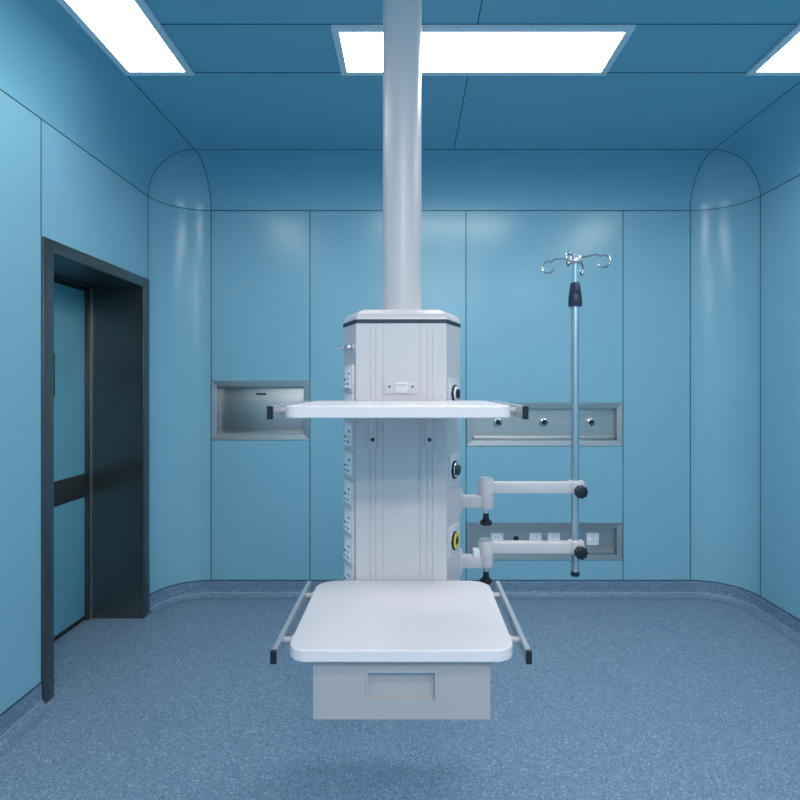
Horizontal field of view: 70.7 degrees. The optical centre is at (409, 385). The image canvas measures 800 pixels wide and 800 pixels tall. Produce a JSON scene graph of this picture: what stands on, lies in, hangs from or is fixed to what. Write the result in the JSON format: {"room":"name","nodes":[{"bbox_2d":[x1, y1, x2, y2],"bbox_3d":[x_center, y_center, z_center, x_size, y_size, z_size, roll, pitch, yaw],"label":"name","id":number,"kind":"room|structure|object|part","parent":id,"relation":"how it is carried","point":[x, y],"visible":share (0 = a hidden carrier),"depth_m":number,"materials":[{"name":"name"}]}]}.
{"room":"operating room","nodes":[
{"label":"operating room","id":0,"kind":"room"},
{"bbox_2d":[0,89,147,713],"bbox_3d":[-1.592,0.112,0.616,0.033,2.516,5.568,0,0,0],"label":"wall","id":1,"kind":"structure","parent":0,"point":[51,187],"depth_m":2.33,"materials":[{"name":"blue paint"}]},
{"bbox_2d":[0,682,56,756],"bbox_3d":[-1.545,1.318,0.121,0.074,0.104,4.579,0,0,0],"label":"baseboard","id":2,"kind":"structure","parent":1,"relation":"attached to","point":[30,709],"depth_m":2.27,"materials":[{"name":"plastic"}]},
{"bbox_2d":[41,236,148,703],"bbox_3d":[-1.767,0.365,2.904,0.402,2.010,0.981,0,0,0],"label":"door","id":3,"kind":"structure","parent":1,"relation":"in","point":[95,311],"depth_m":3.30,"materials":[{"name":"metal"}]},
{"bbox_3d":[-1.898,-0.058,2.970,0.006,0.235,0.090,0,0,0],"label":"handle","id":4,"kind":"part","parent":3,"relation":"part of","materials":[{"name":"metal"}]},
{"bbox_2d":[0,0,194,194],"bbox_3d":[-1.436,-1.285,0.615,0.284,0.284,5.566,0,0,0],"label":"trim","id":5,"kind":"structure","parent":1,"relation":"attached to","point":[49,64],"depth_m":2.52,"materials":[{"name":"blue"}]},
{"bbox_2d":[148,196,210,594],"bbox_3d":[-1.466,0.112,3.568,0.087,2.515,0.403,0,0,45],"label":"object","id":6,"kind":"structure","parent":1,"relation":"attached to","point":[179,238],"depth_m":3.61,"materials":[{"name":"blue paint"}]},
{"bbox_2d":[0,600,799,799],"bbox_3d":[0.082,1.400,0.615,4.160,0.060,6.230,0,0,0],"label":"floor","id":7,"kind":"structure","parent":0,"point":[616,699],"depth_m":2.31,"materials":[{"name":"plastic"}]},
{"bbox_2d":[211,210,690,579],"bbox_3d":[0.267,0.112,3.694,3.131,2.516,0.032,0,0,0],"label":"wall","id":8,"kind":"structure","parent":0,"point":[285,284],"depth_m":3.68,"materials":[{"name":"blue paint"}]},
{"bbox_2d":[148,149,210,209],"bbox_3d":[-1.437,-1.285,3.539,0.286,0.284,0.286,0,0,0],"label":"trim","id":9,"kind":"structure","parent":8,"relation":"attached to","point":[181,180],"depth_m":3.56,"materials":[{"name":"blue paint"}]},
{"bbox_2d":[211,381,309,439],"bbox_3d":[-0.974,0.162,3.711,0.641,0.385,0.068,0,0,0],"label":"wall niche","id":10,"kind":"object","parent":8,"relation":"attached to","point":[238,408],"visible":0.91,"depth_m":3.72,"materials":[{"name":"metal"}]},
{"bbox_2d":[195,149,712,209],"bbox_3d":[0.267,-1.285,3.538,3.126,0.284,0.284,0,0,0],"label":"ceiling cove","id":11,"kind":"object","parent":8,"relation":"attached to","point":[238,179],"depth_m":3.62,"materials":[{"name":"blue"}]},
{"bbox_2d":[149,580,759,612],"bbox_3d":[0.267,1.318,3.541,3.698,0.104,0.286,0,0,0],"label":"baseboard","id":12,"kind":"structure","parent":8,"relation":"attached to","point":[162,599],"depth_m":3.67,"materials":[{"name":"plastic"}]},
{"bbox_2d":[466,403,622,445],"bbox_3d":[0.879,0.253,3.711,1.017,0.281,0.068,0,0,0],"label":"outlet panel","id":13,"kind":"object","parent":8,"relation":"attached to","point":[548,424],"visible":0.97,"depth_m":3.73,"materials":[{"name":"metal"}]},
{"bbox_2d":[493,418,501,426],"bbox_3d":[0.581,0.241,3.714,0.060,0.060,0.022,0,0,0],"label":"outlet","id":14,"kind":"object","parent":13,"relation":"attached to","point":[497,422],"depth_m":3.71,"materials":[{"name":"silver metal"}]},
{"bbox_2d":[539,418,547,426],"bbox_3d":[0.884,0.241,3.714,0.060,0.060,0.022,0,0,0],"label":"outlet","id":15,"kind":"object","parent":13,"relation":"attached to","point":[543,422],"depth_m":3.71,"materials":[{"name":"silver metal"}]},
{"bbox_2d":[586,418,594,426],"bbox_3d":[1.194,0.241,3.714,0.060,0.060,0.022,0,0,0],"label":"outlet","id":16,"kind":"object","parent":13,"relation":"attached to","point":[590,422],"depth_m":3.71,"materials":[{"name":"silver metal"}]},
{"bbox_2d":[466,523,622,559],"bbox_3d":[0.879,1.016,3.711,1.017,0.241,0.068,0,0,0],"label":"panel","id":17,"kind":"object","parent":8,"relation":"attached to","point":[602,541],"visible":0.57,"depth_m":3.69,"materials":[{"name":"metal"}]},
{"bbox_2d":[491,533,502,539],"bbox_3d":[0.576,1.010,3.720,0.081,0.081,0.009,0,0,0],"label":"socket","id":18,"kind":"object","parent":17,"relation":"attached to","point":[494,536],"depth_m":3.72,"materials":[{"name":"white plastic"}]},
{"bbox_2d":[529,533,540,539],"bbox_3d":[0.827,1.010,3.720,0.081,0.081,0.009,0,0,0],"label":"socket","id":19,"kind":"object","parent":17,"relation":"attached to","point":[532,536],"depth_m":3.72,"materials":[{"name":"white plastic"}]},
{"bbox_2d":[548,533,559,539],"bbox_3d":[0.950,1.010,3.720,0.081,0.081,0.009,0,0,0],"label":"socket","id":20,"kind":"object","parent":17,"relation":"attached to","point":[551,536],"depth_m":3.72,"materials":[{"name":"white plastic"}]},
{"bbox_2d":[586,533,598,544],"bbox_3d":[1.206,1.010,3.720,0.081,0.081,0.009,0,0,0],"label":"socket","id":21,"kind":"object","parent":17,"relation":"attached to","point":[591,538],"depth_m":3.72,"materials":[{"name":"white plastic"}]},
{"bbox_2d":[690,149,760,209],"bbox_3d":[1.971,-1.285,3.539,0.286,0.284,0.286,0,0,0],"label":"trim","id":22,"kind":"structure","parent":8,"relation":"attached to","point":[723,179],"depth_m":3.55,"materials":[{"name":"blue paint"}]},
{"bbox_2d":[129,0,799,148],"bbox_3d":[0.267,-1.439,0.615,3.126,0.032,5.566,0,0,0],"label":"ceiling","id":23,"kind":"structure","parent":0,"point":[267,73],"depth_m":2.68,"materials":[{"name":"blue"}]},
{"bbox_2d":[57,0,193,75],"bbox_3d":[-1.136,-1.417,1.966,0.312,0.013,1.200,0,0,0],"label":"recessed light","id":24,"kind":"object","parent":23,"relation":"in","point":[129,33],"visible":1,"depth_m":2.27,"materials":[{"name":"white plastic"}]},
{"bbox_2d":[332,0,460,580],"bbox_3d":[-0.041,-0.337,1.921,0.415,2.174,0.412,0,0,0],"label":"pendant","id":25,"kind":"object","parent":23,"relation":"hanging from","point":[401,497],"visible":0.91,"depth_m":1.73,"materials":[{"name":"white metal"}]},
{"bbox_2d":[343,561,353,580],"bbox_3d":[-0.196,0.613,1.786,0.015,0.089,0.092,0,0,-23],"label":"socket","id":26,"kind":"object","parent":25,"relation":"attached to","point":[348,567],"depth_m":1.77,"materials":[{"name":"white plastic"}]},
{"bbox_2d":[343,533,353,568],"bbox_3d":[-0.196,0.522,1.786,0.015,0.089,0.092,0,0,-23],"label":"socket","id":27,"kind":"object","parent":25,"relation":"attached to","point":[348,553],"depth_m":1.77,"materials":[{"name":"white plastic"}]},
{"bbox_2d":[343,505,353,539],"bbox_3d":[-0.196,0.431,1.786,0.015,0.089,0.092,0,0,-23],"label":"socket","id":28,"kind":"object","parent":25,"relation":"attached to","point":[348,525],"depth_m":1.77,"materials":[{"name":"white plastic"}]},
{"bbox_2d":[343,477,353,509],"bbox_3d":[-0.196,0.341,1.786,0.015,0.089,0.092,0,0,-23],"label":"socket","id":29,"kind":"object","parent":25,"relation":"attached to","point":[348,497],"depth_m":1.77,"materials":[{"name":"white plastic"}]},
{"bbox_2d":[343,449,353,480],"bbox_3d":[-0.196,0.251,1.786,0.015,0.089,0.092,0,0,-23],"label":"socket","id":30,"kind":"object","parent":25,"relation":"attached to","point":[348,469],"depth_m":1.77,"materials":[{"name":"white plastic"}]},
{"bbox_2d":[343,421,353,451],"bbox_3d":[-0.196,0.160,1.786,0.015,0.089,0.092,0,0,-23],"label":"socket","id":31,"kind":"object","parent":25,"relation":"attached to","point":[348,441],"depth_m":1.77,"materials":[{"name":"white plastic"}]},
{"bbox_2d":[343,365,353,392],"bbox_3d":[-0.196,-0.021,1.786,0.015,0.089,0.092,0,0,-23],"label":"socket","id":32,"kind":"object","parent":25,"relation":"attached to","point":[348,384],"depth_m":1.77,"materials":[{"name":"white plastic"}]},
{"bbox_2d":[267,401,528,448],"bbox_3d":[-0.027,0.118,1.494,0.587,0.147,0.462,0,0,0],"label":"shelf","id":33,"kind":"object","parent":25,"relation":"attached to","point":[370,410],"visible":1,"depth_m":1.27,"materials":[{"name":"plastic"}]},
{"bbox_3d":[-0.314,0.060,1.496,0.012,0.029,0.453,0,0,0],"label":"rail","id":34,"kind":"part","parent":33,"relation":"part of","materials":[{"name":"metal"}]},
{"bbox_3d":[0.260,0.060,1.496,0.012,0.029,0.453,0,0,0],"label":"rail","id":35,"kind":"part","parent":33,"relation":"part of","materials":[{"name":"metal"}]},
{"bbox_2d":[270,581,531,718],"bbox_3d":[-0.019,0.678,1.494,0.587,0.168,0.462,0,0,0],"label":"shelf","id":36,"kind":"object","parent":25,"relation":"attached to","point":[376,649],"visible":1,"depth_m":1.30,"materials":[{"name":"plastic"}]},
{"bbox_3d":[-0.306,0.610,1.496,0.012,0.029,0.453,0,0,0],"label":"rail","id":37,"kind":"part","parent":36,"relation":"part of","materials":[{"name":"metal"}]},
{"bbox_3d":[-0.018,0.693,1.297,0.405,0.139,0.016,0,0,0],"label":"drawer","id":38,"kind":"part","parent":36,"relation":"part of","materials":[{"name":"grey"}]},
{"bbox_3d":[-0.018,0.684,1.295,0.159,0.066,0.020,0,0,0],"label":"handle","id":39,"kind":"part","parent":36,"relation":"part of","materials":[{"name":"grey"}]},
{"bbox_3d":[0.268,0.610,1.496,0.012,0.029,0.453,0,0,0],"label":"rail","id":40,"kind":"part","parent":36,"relation":"part of","materials":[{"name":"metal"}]},
{"bbox_3d":[-0.027,0.007,1.723,0.102,0.040,0.004,0,0,0],"label":"call plate","id":41,"kind":"part","parent":25,"relation":"part of","materials":[{"name":"white plastic"}]},
{"bbox_2d":[449,522,459,558],"bbox_3d":[0.140,0.488,1.787,0.039,0.096,0.084,0,0,0],"label":"outlet plate","id":42,"kind":"object","parent":25,"relation":"attached to","point":[454,538],"depth_m":1.77,"materials":[{"name":"white plastic"}]},
{"bbox_2d":[449,378,459,400],"bbox_3d":[0.141,0.025,1.787,0.040,0.096,0.084,0,0,0],"label":"outlet plate","id":43,"kind":"object","parent":25,"relation":"attached to","point":[454,391],"depth_m":1.76,"materials":[{"name":"white plastic"}]},
{"bbox_2d":[449,453,460,486],"bbox_3d":[0.142,0.265,1.787,0.042,0.096,0.084,0,0,0],"label":"outlet plate","id":44,"kind":"object","parent":25,"relation":"attached to","point":[454,467],"depth_m":1.76,"materials":[{"name":"white plastic"}]},
{"bbox_2d":[460,252,610,584],"bbox_3d":[0.409,0.112,1.876,0.481,1.103,0.181,0,0,-9],"label":"pole","id":45,"kind":"object","parent":25,"relation":"attached to","point":[482,556],"visible":0.96,"depth_m":1.88,"materials":[{"name":"metal"}]},
{"bbox_3d":[0.257,0.634,1.900,0.040,0.058,0.040,0,0,22],"label":"brake knob","id":46,"kind":"part","parent":45,"relation":"part of","materials":[{"name":"black plastic"}]},
{"bbox_3d":[0.257,0.438,1.900,0.040,0.058,0.040,0,0,22],"label":"brake knob","id":47,"kind":"part","parent":45,"relation":"part of","materials":[{"name":"black plastic"}]},
{"bbox_3d":[0.359,0.575,1.900,0.388,0.107,0.056,0,0,0],"label":"swing arm","id":48,"kind":"part","parent":45,"relation":"part of"},
{"bbox_3d":[0.359,0.369,1.900,0.388,0.113,0.056,0,0,0],"label":"swing arm","id":49,"kind":"part","parent":45,"relation":"part of"},
{"bbox_3d":[0.566,0.551,1.866,0.046,0.046,0.028,0,0,0],"label":"star knob","id":50,"kind":"part","parent":45,"relation":"part of","materials":[{"name":"black plastic"}]},
{"bbox_3d":[0.566,0.350,1.866,0.046,0.046,0.028,0,0,0],"label":"star knob","id":51,"kind":"part","parent":45,"relation":"part of","materials":[{"name":"black plastic"}]},
{"bbox_2d":[331,25,635,75],"bbox_3d":[0.289,-1.417,2.394,1.201,0.013,0.344,0,0,0],"label":"recessed light","id":52,"kind":"object","parent":23,"relation":"in","point":[447,50],"visible":1,"depth_m":2.37,"materials":[{"name":"white plastic"}]},
{"bbox_2d":[746,23,799,75],"bbox_3d":[1.678,-1.417,1.966,0.300,0.013,1.200,0,0,0],"label":"recessed light","id":53,"kind":"object","parent":23,"relation":"in","point":[783,59],"visible":1,"depth_m":2.45,"materials":[{"name":"white plastic"}]},
{"bbox_2d":[757,33,799,71],"bbox_3d":[1.678,-1.418,1.966,0.240,0.010,1.140,0,0,0],"label":"diffuser","id":54,"kind":"object","parent":53,"relation":"attached to","point":[786,58],"depth_m":2.44,"materials":[{"name":"white plastic"}]},
{"bbox_2d":[760,174,799,619],"bbox_3d":[2.126,0.112,0.616,0.033,2.516,5.568,0,0,0],"label":"wall","id":55,"kind":"structure","parent":0,"point":[779,206],"depth_m":3.20,"materials":[{"name":"blue paint"}]},
{"bbox_2d":[690,196,759,595],"bbox_3d":[2.000,0.112,3.568,0.087,2.515,0.403,0,0,-45],"label":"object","id":56,"kind":"structure","parent":55,"relation":"attached to","point":[725,241],"depth_m":3.60,"materials":[{"name":"blue paint"}]},
{"bbox_2d":[713,82,799,194],"bbox_3d":[1.970,-1.285,0.615,0.284,0.284,5.566,0,0,0],"label":"trim","id":57,"kind":"structure","parent":55,"relation":"attached to","point":[769,143],"depth_m":3.12,"materials":[{"name":"blue"}]},
{"bbox_2d":[749,596,799,646],"bbox_3d":[2.079,1.318,0.615,0.074,0.104,5.565,0,0,0],"label":"baseboard","id":58,"kind":"structure","parent":55,"relation":"attached to","point":[776,618],"depth_m":3.20,"materials":[{"name":"plastic"}]}
]}

